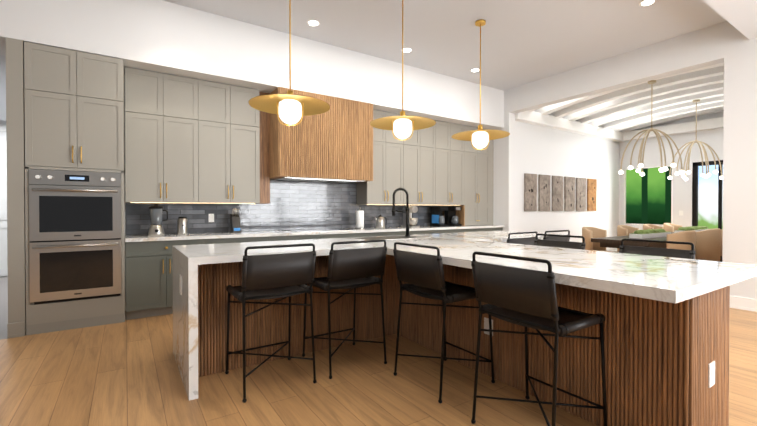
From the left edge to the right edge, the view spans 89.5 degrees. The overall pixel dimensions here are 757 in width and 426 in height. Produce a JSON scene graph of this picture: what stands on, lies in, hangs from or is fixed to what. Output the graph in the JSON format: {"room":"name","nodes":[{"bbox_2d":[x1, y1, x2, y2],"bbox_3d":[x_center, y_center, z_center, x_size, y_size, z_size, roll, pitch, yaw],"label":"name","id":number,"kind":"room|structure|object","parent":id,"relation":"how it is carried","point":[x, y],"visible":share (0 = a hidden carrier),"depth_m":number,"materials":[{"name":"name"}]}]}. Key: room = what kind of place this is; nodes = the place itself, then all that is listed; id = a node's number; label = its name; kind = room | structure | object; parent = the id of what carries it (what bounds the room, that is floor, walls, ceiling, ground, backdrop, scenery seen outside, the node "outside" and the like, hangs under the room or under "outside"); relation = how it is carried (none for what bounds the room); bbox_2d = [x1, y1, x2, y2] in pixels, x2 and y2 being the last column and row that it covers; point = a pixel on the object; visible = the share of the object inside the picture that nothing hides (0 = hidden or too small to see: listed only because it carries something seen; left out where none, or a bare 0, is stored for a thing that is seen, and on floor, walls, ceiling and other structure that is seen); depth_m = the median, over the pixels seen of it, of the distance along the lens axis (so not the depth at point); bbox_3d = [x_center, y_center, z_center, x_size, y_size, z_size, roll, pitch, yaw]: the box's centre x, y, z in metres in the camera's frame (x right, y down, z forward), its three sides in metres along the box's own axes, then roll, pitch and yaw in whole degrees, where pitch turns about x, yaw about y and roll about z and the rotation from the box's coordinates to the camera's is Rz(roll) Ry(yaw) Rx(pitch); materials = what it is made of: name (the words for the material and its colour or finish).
{"room":"kitchen","nodes":[
{"label":"kitchen","id":0,"kind":"room"},
{"bbox_2d":[0,55,5,120],"bbox_3d":[-8.409,-1.740,3.660,8.045,0.100,4.130,0,1,-34],"label":"ceiling","id":1,"kind":"structure","parent":0,"point":[2,87],"depth_m":5.18,"materials":[{"name":"white paint"}]},
{"bbox_2d":[0,120,7,276],"bbox_3d":[-9.496,-0.631,5.493,8.250,3.650,0.290,0,1,-34],"label":"wall","id":2,"kind":"structure","parent":0,"point":[3,214],"depth_m":7.03,"materials":[{"name":"white paint"}]},
{"bbox_2d":[0,0,503,338],"bbox_3d":[-4.088,-0.617,3.810,15.400,3.650,0.818,0,1,-34],"label":"wall","id":3,"kind":"structure","parent":0,"point":[164,37],"depth_m":4.92,"materials":[{"name":"white paint"}]},
{"bbox_2d":[124,67,203,202],"bbox_3d":[-2.680,-0.914,4.782,0.832,1.568,0.348,0,1,-34],"label":"upper cabinet","id":4,"kind":"object","parent":3,"relation":"attached to","point":[189,140],"depth_m":4.62,"materials":[{"name":"grey wood"}]},
{"bbox_2d":[204,80,259,202],"bbox_3d":[-2.082,-0.918,5.179,0.832,1.568,0.348,0,1,-34],"label":"upper cabinet","id":5,"kind":"object","parent":3,"relation":"attached to","point":[231,125],"depth_m":5.05,"materials":[{"name":"grey wood"}]},
{"bbox_2d":[270,87,372,182],"bbox_3d":[-0.874,-1.098,5.809,1.531,1.216,0.606,0,1,-34],"label":"range hood","id":6,"kind":"object","parent":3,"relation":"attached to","point":[334,143],"visible":0.85,"depth_m":5.54,"materials":[{"name":"brown wood"}]},
{"bbox_2d":[357,110,408,204],"bbox_3d":[0.052,-0.931,6.595,0.802,1.568,0.348,0,1,-34],"label":"upper cabinet","id":7,"kind":"object","parent":3,"relation":"attached to","point":[390,154],"depth_m":6.45,"materials":[{"name":"grey wood"}]},
{"bbox_2d":[409,120,440,204],"bbox_3d":[0.649,-0.934,6.992,0.859,1.568,0.348,0,1,-34],"label":"upper cabinet","id":8,"kind":"object","parent":3,"relation":"attached to","point":[436,164],"depth_m":6.92,"materials":[{"name":"grey wood"}]},
{"bbox_2d":[437,122,468,205],"bbox_3d":[1.269,-0.938,7.404,0.859,1.568,0.348,0,1,-34],"label":"upper cabinet","id":9,"kind":"object","parent":3,"relation":"attached to","point":[453,188],"depth_m":7.32,"materials":[{"name":"grey wood"}]},
{"bbox_2d":[469,126,488,205],"bbox_3d":[1.866,-0.941,7.800,0.802,1.568,0.348,0,1,-34],"label":"upper cabinet","id":10,"kind":"object","parent":3,"relation":"attached to","point":[478,159],"depth_m":7.69,"materials":[{"name":"grey wood"}]},
{"bbox_2d":[0,276,756,425],"bbox_3d":[1.352,1.244,2.503,23.000,0.052,16.900,0,1,-34],"label":"floor","id":11,"kind":"structure","parent":0,"point":[126,373],"depth_m":2.66,"materials":[{"name":"brown wood"}]},
{"bbox_2d":[24,41,124,334],"bbox_3d":[-3.279,-0.244,4.188,0.813,2.898,0.684,0,1,-34],"label":"tall cabinet","id":12,"kind":"object","parent":11,"relation":"on","point":[74,198],"visible":1,"depth_m":3.95,"materials":[{"name":"grey wood"}]},
{"bbox_2d":[125,241,208,319],"bbox_3d":[-2.605,0.758,4.701,0.858,0.886,0.566,0,1,-34],"label":"base cabinet","id":13,"kind":"object","parent":11,"relation":"on","point":[148,278],"depth_m":4.36,"materials":[{"name":"grey wood"}]},
{"bbox_2d":[125,225,503,240],"bbox_3d":[-0.284,0.282,6.214,6.404,0.040,0.607,0,1,-34],"label":"countertop","id":14,"kind":"structure","parent":13,"relation":"on","point":[284,233],"depth_m":5.29,"materials":[{"name":"white stone"}]},
{"bbox_2d":[148,204,167,235],"bbox_3d":[-2.694,0.082,4.668,0.214,0.385,0.170,0,1,-34],"label":"blender","id":15,"kind":"object","parent":14,"relation":"on","point":[156,220],"visible":1,"depth_m":4.60,"materials":[{"name":"silver metal"}]},
{"bbox_2d":[177,216,187,234],"bbox_3d":[-2.480,0.158,4.831,0.116,0.230,0.122,0,1,-34],"label":"canister","id":16,"kind":"object","parent":14,"relation":"on","point":[182,225],"visible":1,"depth_m":4.79,"materials":[{"name":"silver metal"}]},
{"bbox_2d":[230,208,240,232],"bbox_3d":[-1.960,0.101,5.221,0.100,0.339,0.191,0,1,-34],"label":"knife block","id":17,"kind":"object","parent":14,"relation":"on","point":[234,223],"visible":1,"depth_m":5.19,"materials":[{"name":"grey metal"}]},
{"bbox_2d":[355,207,364,228],"bbox_3d":[-0.305,0.081,6.254,0.170,0.359,0.170,0,1,-34],"label":"paper towel","id":18,"kind":"object","parent":14,"relation":"on","point":[359,219],"visible":1,"depth_m":6.20,"materials":[{"name":"white paper"}]},
{"bbox_2d":[375,215,386,227],"bbox_3d":[0.039,0.143,6.507,0.246,0.232,0.160,0,1,-34],"label":"kettle","id":19,"kind":"object","parent":14,"relation":"on","point":[380,221],"visible":1,"depth_m":6.45,"materials":[{"name":"silver metal"}]},
{"bbox_2d":[401,206,419,227],"bbox_3d":[0.572,0.066,6.831,0.200,0.380,0.308,0,1,-34],"label":"stand mixer","id":20,"kind":"object","parent":14,"relation":"on","point":[412,220],"visible":0.67,"depth_m":6.74,"materials":[{"name":"silver metal"}]},
{"bbox_2d":[430,206,447,226],"bbox_3d":[1.147,0.062,7.224,0.207,0.380,0.270,0,1,-34],"label":"coffee maker","id":21,"kind":"object","parent":14,"relation":"on","point":[437,218],"visible":1,"depth_m":7.16,"materials":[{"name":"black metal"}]},
{"bbox_2d":[444,206,461,225],"bbox_3d":[1.454,0.060,7.450,0.207,0.380,0.272,0,1,-34],"label":"coffee maker","id":22,"kind":"object","parent":14,"relation":"on","point":[451,217],"visible":1,"depth_m":7.41,"materials":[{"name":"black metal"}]},
{"bbox_2d":[456,206,488,225],"bbox_3d":[1.890,0.045,7.824,0.745,0.404,0.348,0,1,-34],"label":"cabinet","id":23,"kind":"object","parent":14,"relation":"on","point":[469,215],"depth_m":7.63,"materials":[{"name":"grey wood"}]},
{"bbox_2d":[209,237,272,243],"bbox_3d":[-1.962,0.754,5.128,0.914,0.886,0.566,0,1,-34],"label":"base cabinet","id":24,"kind":"object","parent":11,"relation":"on","point":[212,240],"depth_m":4.88,"materials":[{"name":"grey"}]},
{"bbox_2d":[225,243,316,402],"bbox_3d":[-0.794,0.716,2.793,0.526,1.006,0.562,0,1,-34],"label":"stool","id":25,"kind":"object","parent":11,"relation":"on","point":[274,276],"visible":1,"depth_m":2.62,"materials":[{"name":"black leather"}]},
{"bbox_2d":[273,233,328,240],"bbox_3d":[-1.295,0.750,5.570,0.914,0.886,0.566,0,1,-34],"label":"base cabinet","id":26,"kind":"object","parent":11,"relation":"on","point":[315,235],"depth_m":5.41,"materials":[{"name":"grey"}]},
{"bbox_2d":[302,240,386,378],"bbox_3d":[-0.281,0.713,3.133,0.526,1.006,0.562,0,1,-34],"label":"stool","id":27,"kind":"object","parent":11,"relation":"on","point":[354,269],"visible":0.96,"depth_m":2.96,"materials":[{"name":"black leather"}]},
{"bbox_2d":[329,233,372,237],"bbox_3d":[-0.628,0.747,6.013,0.914,0.886,0.566,0,1,-34],"label":"base cabinet","id":28,"kind":"object","parent":11,"relation":"on","point":[331,235],"depth_m":5.79,"materials":[{"name":"grey"}]},
{"bbox_2d":[373,233,412,235],"bbox_3d":[0.038,0.743,6.456,0.914,0.886,0.566,0,1,-34],"label":"base cabinet","id":29,"kind":"object","parent":11,"relation":"on","point":[374,234],"depth_m":6.20,"materials":[{"name":"grey"}]},
{"bbox_2d":[413,229,448,234],"bbox_3d":[0.706,0.739,6.899,0.914,0.886,0.566,0,1,-34],"label":"base cabinet","id":30,"kind":"object","parent":11,"relation":"on","point":[415,231],"depth_m":6.67,"materials":[{"name":"grey"}]},
{"bbox_2d":[393,242,494,403],"bbox_3d":[0.463,0.717,2.784,0.562,1.006,0.526,0,1,-34],"label":"stool","id":31,"kind":"object","parent":11,"relation":"on","point":[420,274],"visible":0.94,"depth_m":2.67,"materials":[{"name":"black leather"}]},
{"bbox_2d":[449,229,476,232],"bbox_3d":[1.372,0.735,7.341,0.914,0.886,0.566,0,1,-34],"label":"base cabinet","id":32,"kind":"object","parent":11,"relation":"on","point":[450,230],"depth_m":7.11,"materials":[{"name":"grey"}]},
{"bbox_2d":[172,231,756,425],"bbox_3d":[0.888,0.748,3.193,4.338,0.932,3.150,0,1,-34],"label":"kitchen island","id":33,"kind":"object","parent":11,"relation":"on","point":[666,322],"visible":0.73,"depth_m":2.49,"materials":[{"name":"wood"}]},
{"bbox_2d":[392,187,409,235],"bbox_3d":[0.271,-0.013,4.425,0.187,0.568,0.188,0,1,-34],"label":"faucet","id":34,"kind":"object","parent":33,"relation":"on","point":[406,212],"visible":1,"depth_m":4.42,"materials":[{"name":"black metal"}]},
{"bbox_2d":[477,229,502,231],"bbox_3d":[2.015,0.731,7.768,0.858,0.886,0.566,0,1,-34],"label":"base cabinet","id":35,"kind":"object","parent":11,"relation":"on","point":[478,230],"depth_m":7.55,"materials":[{"name":"grey"}]},
{"bbox_2d":[507,232,537,244],"bbox_3d":[1.393,0.704,4.245,0.526,1.006,0.562,0,1,-34],"label":"stool","id":36,"kind":"object","parent":11,"relation":"on","point":[528,241],"visible":0.15,"depth_m":3.99,"materials":[{"name":"black leather"}]},
{"bbox_2d":[471,251,606,425],"bbox_3d":[0.889,0.722,2.143,0.562,1.006,0.526,0,1,-34],"label":"stool","id":37,"kind":"object","parent":11,"relation":"on","point":[525,298],"visible":1,"depth_m":2.03,"materials":[{"name":"black leather"}]},
{"bbox_2d":[543,230,569,240],"bbox_3d":[1.918,0.701,4.593,0.526,1.006,0.562,0,1,-34],"label":"stool","id":38,"kind":"object","parent":11,"relation":"on","point":[556,238],"visible":0.08,"depth_m":4.35,"materials":[{"name":"black metal"}]},
{"bbox_2d":[534,234,585,249],"bbox_3d":[1.503,0.710,3.487,0.562,1.006,0.526,0,1,-34],"label":"stool","id":39,"kind":"object","parent":11,"relation":"on","point":[562,244],"visible":0.21,"depth_m":3.60,"materials":[{"name":"black leather"}]},
{"bbox_2d":[582,227,618,252],"bbox_3d":[3.917,0.717,6.771,0.560,0.930,0.540,0,1,-34],"label":"dining chair","id":40,"kind":"object","parent":11,"relation":"on","point":[588,233],"visible":0.38,"depth_m":6.90,"materials":[{"name":"beige fabric"}]},
{"bbox_2d":[617,225,638,251],"bbox_3d":[5.000,0.711,7.490,0.560,0.930,0.540,0,1,-34],"label":"dining chair","id":41,"kind":"object","parent":11,"relation":"on","point":[624,230],"visible":0.27,"depth_m":7.56,"materials":[{"name":"beige fabric"}]},
{"bbox_2d":[591,232,674,247],"bbox_3d":[5.653,0.798,7.276,4.450,0.760,0.860,0,1,-34],"label":"dining table","id":42,"kind":"object","parent":11,"relation":"on","point":[612,242],"visible":0.12,"depth_m":6.16,"materials":[{"name":"brown wood"}]},
{"bbox_2d":[629,229,670,238],"bbox_3d":[4.778,0.350,6.691,1.150,0.141,0.200,0,1,-34],"label":"planter","id":43,"kind":"object","parent":42,"relation":"on","point":[647,233],"visible":1,"depth_m":6.47,"materials":[{"name":"white plastic"}]},
{"bbox_2d":[675,226,709,232],"bbox_3d":[6.424,0.340,7.783,1.300,0.144,0.200,0,1,-34],"label":"planter","id":44,"kind":"object","parent":42,"relation":"on","point":[697,228],"visible":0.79,"depth_m":7.61,"materials":[{"name":"white plastic"}]},
{"bbox_2d":[643,224,662,229],"bbox_3d":[5.958,0.706,8.126,0.560,0.930,0.540,0,1,-34],"label":"dining chair","id":45,"kind":"object","parent":11,"relation":"on","point":[648,226],"visible":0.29,"depth_m":8.26,"materials":[{"name":"beige fabric"}]},
{"bbox_2d":[619,239,695,258],"bbox_3d":[1.940,0.716,2.829,0.562,1.006,0.526,0,1,-34],"label":"stool","id":46,"kind":"object","parent":11,"relation":"on","point":[673,253],"visible":0.17,"depth_m":2.94,"materials":[{"name":"black metal"}]},
{"bbox_2d":[663,223,681,231],"bbox_3d":[6.833,0.700,8.707,0.560,0.930,0.540,0,1,-34],"label":"dining chair","id":47,"kind":"object","parent":11,"relation":"on","point":[670,227],"visible":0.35,"depth_m":8.76,"materials":[{"name":"beige fabric"}]},
{"bbox_2d":[667,230,695,258],"bbox_3d":[4.556,0.725,5.898,0.560,0.930,0.540,0,1,-34],"label":"dining chair","id":48,"kind":"object","parent":11,"relation":"on","point":[686,236],"visible":0.29,"depth_m":5.65,"materials":[{"name":"beige leather"}]},
{"bbox_2d":[696,228,720,260],"bbox_3d":[5.481,0.720,6.512,0.560,0.930,0.540,0,1,-34],"label":"dining chair","id":49,"kind":"object","parent":11,"relation":"on","point":[708,244],"visible":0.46,"depth_m":6.26,"materials":[{"name":"beige leather"}]},
{"bbox_2d":[720,229,722,255],"bbox_3d":[6.406,0.714,7.126,0.560,0.930,0.540,0,1,-34],"label":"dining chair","id":50,"kind":"object","parent":11,"relation":"on","point":[721,242],"depth_m":6.92,"materials":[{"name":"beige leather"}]},
{"bbox_2d":[163,0,756,90],"bbox_3d":[1.194,-2.322,2.709,23.000,0.420,8.470,0,1,-34],"label":"ceiling","id":51,"kind":"structure","parent":0,"point":[523,42],"depth_m":5.02,"materials":[{"name":"white paint"}]},
{"bbox_2d":[249,0,329,124],"bbox_3d":[-0.809,-1.621,3.492,0.724,1.635,0.724,0,1,-34],"label":"pendant light","id":52,"kind":"object","parent":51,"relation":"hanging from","point":[290,107],"visible":1,"depth_m":3.48,"materials":[{"name":"gold metal"}]},
{"bbox_2d":[370,0,435,139],"bbox_3d":[0.268,-1.627,4.219,0.724,1.635,0.724,0,1,-34],"label":"pendant light","id":53,"kind":"object","parent":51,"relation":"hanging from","point":[402,126],"visible":1,"depth_m":4.21,"materials":[{"name":"gold metal"}]},
{"bbox_2d":[452,19,509,149],"bbox_3d":[1.307,-1.633,4.896,0.724,1.635,0.724,0,1,-34],"label":"pendant light","id":54,"kind":"object","parent":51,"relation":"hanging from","point":[480,138],"visible":1,"depth_m":4.88,"materials":[{"name":"gold metal"}]},
{"bbox_2d":[515,111,622,251],"bbox_3d":[4.560,-0.788,9.080,4.440,3.900,0.360,0,1,-34],"label":"wall","id":55,"kind":"structure","parent":0,"point":[550,145],"depth_m":8.97,"materials":[{"name":"white paint"}]},
{"bbox_2d":[524,173,536,210],"bbox_3d":[3.257,-0.440,8.171,0.399,0.800,0.036,0,1,-34],"label":"art panel","id":56,"kind":"object","parent":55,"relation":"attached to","point":[530,192],"visible":1,"depth_m":8.14,"materials":[{"name":"wood"}]},
{"bbox_2d":[538,174,549,210],"bbox_3d":[3.676,-0.442,8.449,0.397,0.800,0.036,0,1,-34],"label":"art panel","id":57,"kind":"object","parent":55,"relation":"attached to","point":[544,192],"visible":1,"depth_m":8.42,"materials":[{"name":"wood"}]},
{"bbox_2d":[552,176,562,210],"bbox_3d":[4.094,-0.445,8.726,0.399,0.800,0.036,0,1,-34],"label":"art panel","id":58,"kind":"object","parent":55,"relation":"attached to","point":[557,193],"visible":1,"depth_m":8.70,"materials":[{"name":"wood"}]},
{"bbox_2d":[564,177,574,210],"bbox_3d":[4.512,-0.447,9.004,0.399,0.800,0.036,0,1,-34],"label":"art panel","id":59,"kind":"object","parent":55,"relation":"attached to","point":[569,193],"visible":1,"depth_m":8.97,"materials":[{"name":"wood"}]},
{"bbox_2d":[576,178,585,210],"bbox_3d":[4.930,-0.450,9.281,0.400,0.800,0.036,0,1,-34],"label":"art panel","id":60,"kind":"object","parent":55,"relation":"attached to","point":[580,194],"visible":1,"depth_m":9.25,"materials":[{"name":"wood"}]},
{"bbox_2d":[587,179,596,210],"bbox_3d":[5.348,-0.452,9.559,0.395,0.800,0.036,0,1,-34],"label":"art panel","id":61,"kind":"object","parent":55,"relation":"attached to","point":[591,193],"visible":1,"depth_m":9.52,"materials":[{"name":"brown wood"}]},
{"bbox_2d":[493,21,756,311],"bbox_3d":[4.622,-0.627,5.000,0.472,3.650,8.470,0,1,-34],"label":"wall","id":62,"kind":"structure","parent":0,"point":[731,47],"depth_m":4.99,"materials":[{"name":"white paint"}]},
{"bbox_2d":[528,62,723,132],"bbox_3d":[5.979,-2.224,7.075,4.600,0.442,4.850,0,1,-34],"label":"ceiling","id":63,"kind":"structure","parent":0,"point":[628,108],"depth_m":7.90,"materials":[{"name":"white paint"}]},
{"bbox_2d":[619,80,683,175],"bbox_3d":[4.702,-1.465,6.564,1.011,1.600,0.642,0,1,-34],"label":"chandelier","id":64,"kind":"object","parent":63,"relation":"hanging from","point":[641,157],"visible":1,"depth_m":6.55,"materials":[{"name":"beige"}]},
{"bbox_2d":[668,99,722,180],"bbox_3d":[6.410,-1.475,7.698,1.011,1.600,0.642,0,1,-34],"label":"chandelier","id":65,"kind":"object","parent":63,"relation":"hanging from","point":[715,171],"visible":0.96,"depth_m":7.69,"materials":[{"name":"beige"}]},
{"bbox_2d":[623,111,723,229],"bbox_3d":[8.631,-0.772,7.288,0.360,3.900,7.850,0,1,-34],"label":"wall","id":66,"kind":"structure","parent":0,"point":[709,126],"depth_m":9.22,"materials":[{"name":"white paint"}]},
{"bbox_2d":[624,165,672,225],"bbox_3d":[6.947,-0.435,9.840,0.055,1.500,1.100,0,1,-34],"label":"dining window","id":67,"kind":"structure","parent":66,"relation":"in","point":[648,197],"depth_m":9.85,"materials":[{"name":"white"}]},
{"bbox_2d":[692,160,722,261],"bbox_3d":[7.767,-0.014,8.672,0.085,2.360,1.000,0,1,-34],"label":"dining window","id":68,"kind":"structure","parent":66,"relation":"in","point":[707,202],"depth_m":8.88,"materials":[{"name":"white glass"}]}
]}

